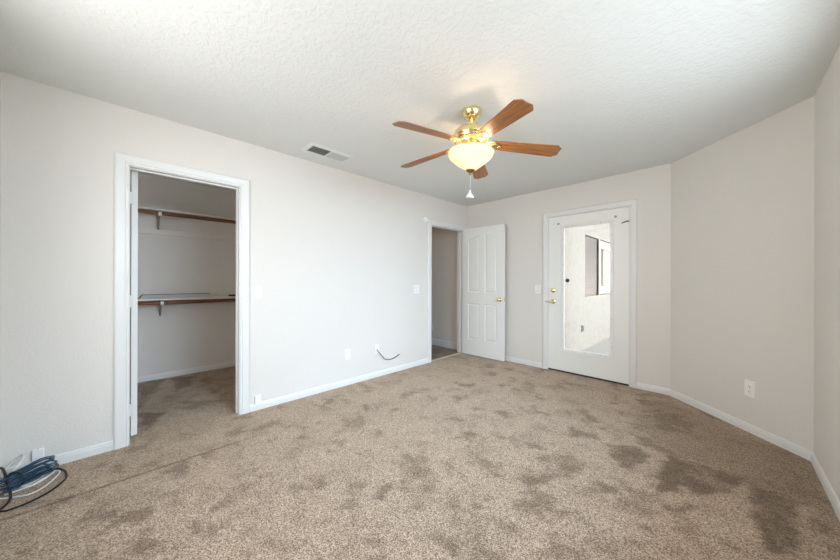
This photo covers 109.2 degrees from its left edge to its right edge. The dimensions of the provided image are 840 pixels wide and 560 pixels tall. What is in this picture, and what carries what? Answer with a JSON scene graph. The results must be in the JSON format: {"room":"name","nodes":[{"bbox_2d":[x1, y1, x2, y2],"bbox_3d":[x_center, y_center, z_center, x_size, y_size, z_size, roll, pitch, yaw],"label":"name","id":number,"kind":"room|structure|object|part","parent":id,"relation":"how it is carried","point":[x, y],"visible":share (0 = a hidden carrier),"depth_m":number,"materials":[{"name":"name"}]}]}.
{"room":"empty bedroom","nodes":[
{"label":"empty bedroom","id":0,"kind":"room"},
{"bbox_2d":[0,71,0,270],"bbox_3d":[-1.334,-0.022,0.511,0.115,2.440,3.448,0,0,-45],"label":"wall","id":1,"kind":"structure","parent":0,"point":[0,71],"depth_m":1.78,"materials":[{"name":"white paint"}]},
{"bbox_2d":[137,173,235,376],"bbox_3d":[-3.239,-0.027,3.613,2.450,2.440,0.120,0,0,-45],"label":"wall","id":2,"kind":"structure","parent":0,"point":[191,335],"depth_m":3.79,"materials":[{"name":"white paint"}]},
{"bbox_2d":[156,211,161,229],"bbox_3d":[-3.053,-0.686,3.493,0.040,0.215,0.309,0,0,-45],"label":"shelf bracket","id":3,"kind":"object","parent":2,"relation":"attached to","point":[159,213],"visible":0.94,"depth_m":3.51,"materials":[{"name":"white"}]},
{"bbox_2d":[138,209,235,223],"bbox_3d":[-2.999,-0.764,3.372,2.206,0.043,0.043,0,0,-45],"label":"pole","id":4,"kind":"object","parent":3,"relation":"on","point":[139,210],"visible":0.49,"depth_m":3.56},
{"bbox_2d":[158,300,163,315],"bbox_3d":[-3.042,0.331,3.507,0.040,0.205,0.309,0,0,-45],"label":"shelf bracket","id":5,"kind":"object","parent":2,"relation":"attached to","point":[162,303],"visible":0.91,"depth_m":3.54,"materials":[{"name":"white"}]},
{"bbox_2d":[137,361,234,382],"bbox_3d":[-3.196,1.161,3.566,2.210,0.067,0.013,0,0,-45],"label":"baseboard","id":6,"kind":"structure","parent":2,"relation":"attached to","point":[227,364],"depth_m":3.77,"materials":[{"name":"white paint"}]},
{"bbox_2d":[138,227,235,240],"bbox_3d":[-3.184,-0.581,3.560,2.210,0.064,0.030,0,0,-45],"label":"trim","id":7,"kind":"structure","parent":2,"relation":"attached to","point":[140,230],"depth_m":3.76,"materials":[{"name":"beige wood"}]},
{"bbox_2d":[138,206,235,220],"bbox_3d":[-3.089,-0.803,3.463,2.210,0.019,0.300,0,0,-45],"label":"closet shelf","id":8,"kind":"object","parent":2,"relation":"attached to","point":[139,207],"visible":0.1,"depth_m":3.55,"materials":[{"name":"beige wood"}]},
{"bbox_2d":[138,296,235,300],"bbox_3d":[-3.092,0.219,3.463,2.210,0.019,0.300,0,0,-45],"label":"closet shelf","id":9,"kind":"object","parent":2,"relation":"attached to","point":[212,297],"visible":0.13,"depth_m":3.56,"materials":[{"name":"beige wood"}]},
{"bbox_2d":[139,293,211,298],"bbox_3d":[-2.880,0.185,3.543,0.667,0.048,0.096,0,0,-45],"label":"channel","id":10,"kind":"object","parent":9,"relation":"on","point":[189,295],"visible":1,"depth_m":3.52,"materials":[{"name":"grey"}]},
{"bbox_2d":[0,72,466,467],"bbox_3d":[-0.895,-0.020,3.442,4.851,2.440,0.115,0,0,-45],"label":"wall","id":11,"kind":"structure","parent":0,"point":[337,257],"depth_m":2.24,"materials":[{"name":"white paint"}]},
{"bbox_2d":[32,447,43,464],"bbox_3d":[-2.396,1.104,1.873,0.048,0.093,0.022,0,0,-45],"label":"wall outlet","id":12,"kind":"object","parent":11,"relation":"attached to","point":[37,454],"visible":0.7,"depth_m":1.87,"materials":[{"name":"white plastic"}]},
{"bbox_2d":[3,440,112,477],"bbox_3d":[-2.333,1.163,1.941,0.471,0.067,0.013,0,0,-45],"label":"baseboard","id":13,"kind":"structure","parent":11,"relation":"attached to","point":[74,455],"depth_m":1.99,"materials":[{"name":"white paint"}]},
{"bbox_2d":[129,170,137,435],"bbox_3d":[-2.445,0.166,2.473,0.708,2.022,0.171,0,0,36],"label":"door","id":14,"kind":"structure","parent":11,"relation":"in","point":[133,174],"depth_m":2.27,"materials":[{"name":"white paint"}]},
{"bbox_2d":[113,151,249,449],"bbox_3d":[-1.894,0.144,2.449,0.861,2.106,0.135,0,0,-45],"label":"door frame","id":15,"kind":"structure","parent":11,"relation":"attached to","point":[123,163],"depth_m":2.20,"materials":[{"name":"white paint"}]},
{"bbox_2d":[254,286,261,297],"bbox_3d":[-1.497,0.110,2.762,0.062,0.116,0.011,0,0,-45],"label":"light switch","id":16,"kind":"object","parent":11,"relation":"attached to","point":[257,289],"visible":1,"depth_m":2.76,"materials":[{"name":"white plastic"}]},
{"bbox_2d":[255,395,260,404],"bbox_3d":[-1.496,1.104,2.757,0.052,0.080,0.024,0,0,-45],"label":"phone jack","id":17,"kind":"object","parent":11,"relation":"attached to","point":[258,397],"visible":1,"depth_m":2.75,"materials":[{"name":"white plastic"}]},
{"bbox_2d":[249,358,427,411],"bbox_3d":[-0.719,1.168,3.529,2.330,0.067,0.013,0,0,-45],"label":"baseboard","id":18,"kind":"structure","parent":11,"relation":"attached to","point":[286,398],"depth_m":3.26,"materials":[{"name":"white paint"}]},
{"bbox_2d":[344,349,349,359],"bbox_3d":[-0.832,0.849,3.420,0.072,0.118,0.009,0,0,-45],"label":"wall outlet","id":19,"kind":"object","parent":11,"relation":"attached to","point":[346,351],"visible":1,"depth_m":3.41,"materials":[{"name":"white plastic"}]},
{"bbox_2d":[374,344,378,353],"bbox_3d":[-0.532,0.858,3.710,0.072,0.116,0.016,0,0,-45],"label":"cable plate","id":20,"kind":"object","parent":11,"relation":"attached to","point":[376,347],"visible":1,"depth_m":3.71,"materials":[{"name":"white plastic"}]},
{"bbox_2d":[413,285,418,292],"bbox_3d":[-0.050,0.126,4.186,0.118,0.116,0.011,0,0,-45],"label":"light switch","id":21,"kind":"object","parent":11,"relation":"attached to","point":[415,287],"visible":1,"depth_m":4.18,"materials":[{"name":"white plastic"}]},
{"bbox_2d":[427,219,466,362],"bbox_3d":[0.405,0.157,4.710,0.921,2.094,0.135,0,0,-45],"label":"door frame","id":22,"kind":"structure","parent":11,"relation":"attached to","point":[431,223],"depth_m":4.76,"materials":[{"name":"white paint"}]},
{"bbox_2d":[0,353,839,559],"bbox_3d":[-0.434,1.201,2.676,5.140,0.001,5.380,0,0,-45],"label":"floor","id":23,"kind":"structure","parent":0,"point":[462,456],"depth_m":1.79,"materials":[{"name":"beige carpet"}]},
{"bbox_2d":[0,467,12,509],"bbox_3d":[-2.302,1.143,1.649,0.403,0.104,0.079,0,0,42],"label":"cable","id":24,"kind":"object","parent":23,"relation":"on","point":[2,469],"visible":0.95,"depth_m":1.64,"materials":[{"name":"black rubber"}]},
{"bbox_2d":[0,470,54,492],"bbox_3d":[-2.295,1.187,1.758,0.092,0.017,0.222,0,0,18],"label":"cable","id":25,"kind":"object","parent":23,"relation":"on","point":[25,485],"visible":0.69,"depth_m":1.76,"materials":[{"name":"white plastic"}]},
{"bbox_2d":[0,455,58,491],"bbox_3d":[-2.308,1.139,1.771,0.113,0.099,0.268,0,0,-2],"label":"coil","id":26,"kind":"object","parent":23,"relation":"on","point":[16,476],"visible":1,"depth_m":1.75,"materials":[{"name":"blue plastic"}]},
{"bbox_2d":[0,454,60,499],"bbox_3d":[-2.309,1.127,1.734,0.280,0.135,0.237,0,0,-15],"label":"cable","id":27,"kind":"object","parent":23,"relation":"on","point":[23,455],"visible":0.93,"depth_m":1.74,"materials":[{"name":"white plastic"}]},
{"bbox_2d":[0,468,67,511],"bbox_3d":[-2.213,1.184,1.712,0.267,0.026,0.345,0,0,4],"label":"cable","id":28,"kind":"object","parent":23,"relation":"on","point":[62,469],"visible":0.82,"depth_m":1.70,"materials":[{"name":"black rubber"}]},
{"bbox_2d":[431,352,461,361],"bbox_3d":[0.419,1.206,4.694,0.785,0.016,0.050,0,0,-45],"label":"trim","id":29,"kind":"structure","parent":23,"relation":"on","point":[459,352],"depth_m":4.69,"materials":[{"name":"beige wood"}]},
{"bbox_2d":[0,0,839,206],"bbox_3d":[-0.453,-1.299,2.711,5.251,0.120,5.594,0,0,-45],"label":"ceiling","id":30,"kind":"structure","parent":0,"point":[620,86],"depth_m":1.74,"materials":[{"name":"white paint"}]},
{"bbox_2d":[301,142,353,162],"bbox_3d":[-0.895,-1.235,2.921,0.456,0.010,0.224,0,0,-45],"label":"ceiling vent","id":31,"kind":"object","parent":30,"relation":"in","point":[312,148],"visible":1,"depth_m":2.90,"materials":[{"name":"white metal"}]},
{"bbox_2d":[392,99,560,198],"bbox_3d":[0.335,-0.921,2.188,1.230,0.632,1.231,0,1,-45],"label":"ceiling fan","id":32,"kind":"object","parent":30,"relation":"hanging from","point":[472,149],"visible":1,"depth_m":2.10,"materials":[{"name":"brown wood"}]},
{"bbox_3d":[0.050,-0.983,2.424,0.486,0.006,0.134,-4,10,36],"label":"blade","id":33,"kind":"part","parent":32,"relation":"part of","materials":[{"name":"brown wood"}]},
{"bbox_3d":[0.046,-0.975,1.952,0.486,0.006,0.134,-5,16,-35],"label":"blade","id":34,"kind":"part","parent":32,"relation":"part of","materials":[{"name":"brown wood"}]},
{"bbox_3d":[0.366,-0.633,2.192,0.060,0.056,0.060,0,1,-45],"label":"pull knob","id":35,"kind":"part","parent":32,"relation":"part of","materials":[{"name":"white plastic"}]},
{"bbox_3d":[0.371,-0.873,2.188,0.331,0.136,0.331,0,1,-45],"label":"lamp shade","id":36,"kind":"part","parent":32,"relation":"part of","materials":[{"name":"white glass"}]},
{"bbox_3d":[0.500,-0.976,2.567,0.134,0.006,0.486,-11,-7,17],"label":"blade","id":37,"kind":"part","parent":32,"relation":"part of","materials":[{"name":"brown wood"}]},
{"bbox_3d":[0.495,-0.963,1.803,0.134,0.006,0.486,13,2,-18],"label":"blade","id":38,"kind":"part","parent":32,"relation":"part of","materials":[{"name":"brown wood"}]},
{"bbox_3d":[0.775,-0.964,2.183,0.486,0.006,0.134,6,-11,0],"label":"blade","id":39,"kind":"part","parent":32,"relation":"part of","materials":[{"name":"brown wood"}]},
{"bbox_2d":[431,344,458,359],"bbox_3d":[-0.527,1.233,5.131,1.850,0.056,1.950,0,0,-45],"label":"floor","id":40,"kind":"structure","parent":0,"point":[436,351],"depth_m":5.06,"materials":[{"name":"beige carpet"}]},
{"bbox_2d":[431,163,670,388],"bbox_3d":[1.062,-0.015,4.824,0.120,2.440,4.612,0,0,-45],"label":"wall","id":41,"kind":"structure","parent":0,"point":[522,215],"depth_m":4.11,"materials":[{"name":"white paint"}]},
{"bbox_2d":[431,338,456,349],"bbox_3d":[0.096,1.147,5.736,0.013,0.114,1.761,0,0,-45],"label":"baseboard","id":42,"kind":"structure","parent":41,"relation":"attached to","point":[442,343],"depth_m":5.38,"materials":[{"name":"white paint"}]},
{"bbox_2d":[462,224,504,360],"bbox_3d":[0.974,0.182,4.660,0.756,2.022,0.171,0,0,43],"label":"door","id":43,"kind":"structure","parent":41,"relation":"in","point":[483,278],"depth_m":4.62,"materials":[{"name":"white paint"}]},
{"bbox_2d":[505,356,541,367],"bbox_3d":[1.238,1.173,4.548,0.013,0.067,1.265,0,0,-45],"label":"baseboard","id":44,"kind":"structure","parent":41,"relation":"attached to","point":[507,358],"depth_m":4.28,"materials":[{"name":"white paint"}]},
{"bbox_2d":[535,285,540,292],"bbox_3d":[1.635,0.124,4.148,0.011,0.116,0.080,0,0,-45],"label":"light switch","id":45,"kind":"object","parent":41,"relation":"attached to","point":[537,287],"visible":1,"depth_m":4.14,"materials":[{"name":"white plastic"}]},
{"bbox_2d":[545,207,628,385],"bbox_3d":[2.057,0.181,3.729,0.094,2.046,0.953,0,0,-45],"label":"door","id":46,"kind":"structure","parent":41,"relation":"in","point":[614,367],"depth_m":3.63,"materials":[{"name":"white paint"}]},
{"bbox_3d":[2.069,0.111,3.719,0.028,1.649,0.596,0,0,-45],"label":"glass frame","id":47,"kind":"part","parent":46,"relation":"part of","materials":[{"name":"white paint"}]},
{"bbox_2d":[542,199,636,387],"bbox_3d":[2.096,0.146,3.758,0.135,2.124,1.058,0,0,-45],"label":"door frame","id":48,"kind":"structure","parent":41,"relation":"attached to","point":[632,203],"depth_m":3.39,"materials":[{"name":"white paint"}]},
{"bbox_2d":[671,96,814,451],"bbox_3d":[2.692,-0.010,2.582,0.120,2.440,1.282,0,0,0],"label":"wall","id":49,"kind":"structure","parent":0,"point":[742,203],"depth_m":2.40,"materials":[{"name":"white paint"}]},
{"bbox_2d":[744,379,755,398],"bbox_3d":[2.623,0.864,2.374,0.009,0.128,0.080,0,0,0],"label":"wall outlet","id":50,"kind":"object","parent":49,"relation":"attached to","point":[749,386],"visible":1,"depth_m":2.37,"materials":[{"name":"white plastic"}]},
{"bbox_2d":[814,45,839,500],"bbox_3d":[1.290,-0.014,0.591,3.969,2.440,0.120,0,0,-45],"label":"wall","id":51,"kind":"structure","parent":0,"point":[827,96],"depth_m":1.74,"materials":[{"name":"white paint"}]},
{"bbox_2d":[637,382,839,520],"bbox_3d":[1.540,1.174,1.102,0.889,0.067,4.745,0,0,32],"label":"baseboard","id":52,"kind":"structure","parent":51,"relation":"attached to","point":[794,448],"depth_m":2.27,"materials":[{"name":"white paint"}]},
{"bbox_3d":[-1.788,-0.023,3.800,0.120,2.440,1.648,0,0,-45],"label":"wall","id":53,"kind":"structure","parent":0,"visible":0},
{"bbox_2d":[138,298,234,305],"bbox_3d":[-3.002,0.258,3.372,2.206,0.043,0.043,0,0,-45],"label":"pole","id":54,"kind":"object","parent":53,"relation":"attached to","point":[230,299],"visible":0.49,"depth_m":3.56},
{"label":"outside","id":55,"kind":"structure","parent":0,"visible":0},
{"bbox_2d":[582,337,609,354],"bbox_3d":[5.683,1.314,5.014,6.859,0.100,4.772,0,0,-45],"label":"floor","id":56,"kind":"structure","parent":55,"point":[602,347],"depth_m":5.50,"materials":[{"name":"grey concrete"}]},
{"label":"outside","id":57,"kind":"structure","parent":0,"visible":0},
{"bbox_2d":[564,223,609,350],"bbox_3d":[4.108,-0.413,6.666,6.794,3.345,0.200,0,0,-45],"label":"wall","id":58,"kind":"structure","parent":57,"point":[593,312],"depth_m":5.31,"materials":[{"name":"white paint"}]},
{"bbox_2d":[585,234,609,296],"bbox_3d":[3.719,-0.267,6.276,2.195,1.160,0.191,0,0,-45],"label":"window","id":59,"kind":"structure","parent":58,"relation":"in","point":[597,254],"depth_m":6.20,"materials":[{"name":"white glass"}]},
{"bbox_3d":[3.651,-0.267,6.085,0.060,1.160,0.012,0,0,-45],"label":"meeting rail","id":60,"kind":"part","parent":59,"relation":"part of","materials":[{"name":"beige plastic"}]},
{"bbox_3d":[4.087,-0.266,6.527,1.260,1.100,0.010,0,0,-45],"label":"sliding sash","id":61,"kind":"part","parent":59,"relation":"part of","materials":[{"name":"beige plastic"}]},
{"bbox_2d":[603,249,609,293],"bbox_3d":[4.210,-0.266,6.665,0.910,1.120,0.004,0,0,-45],"label":"shade","id":62,"kind":"object","parent":59,"relation":"attached to","point":[606,252],"depth_m":6.54,"materials":[{"name":"beige fabric"}]}
]}

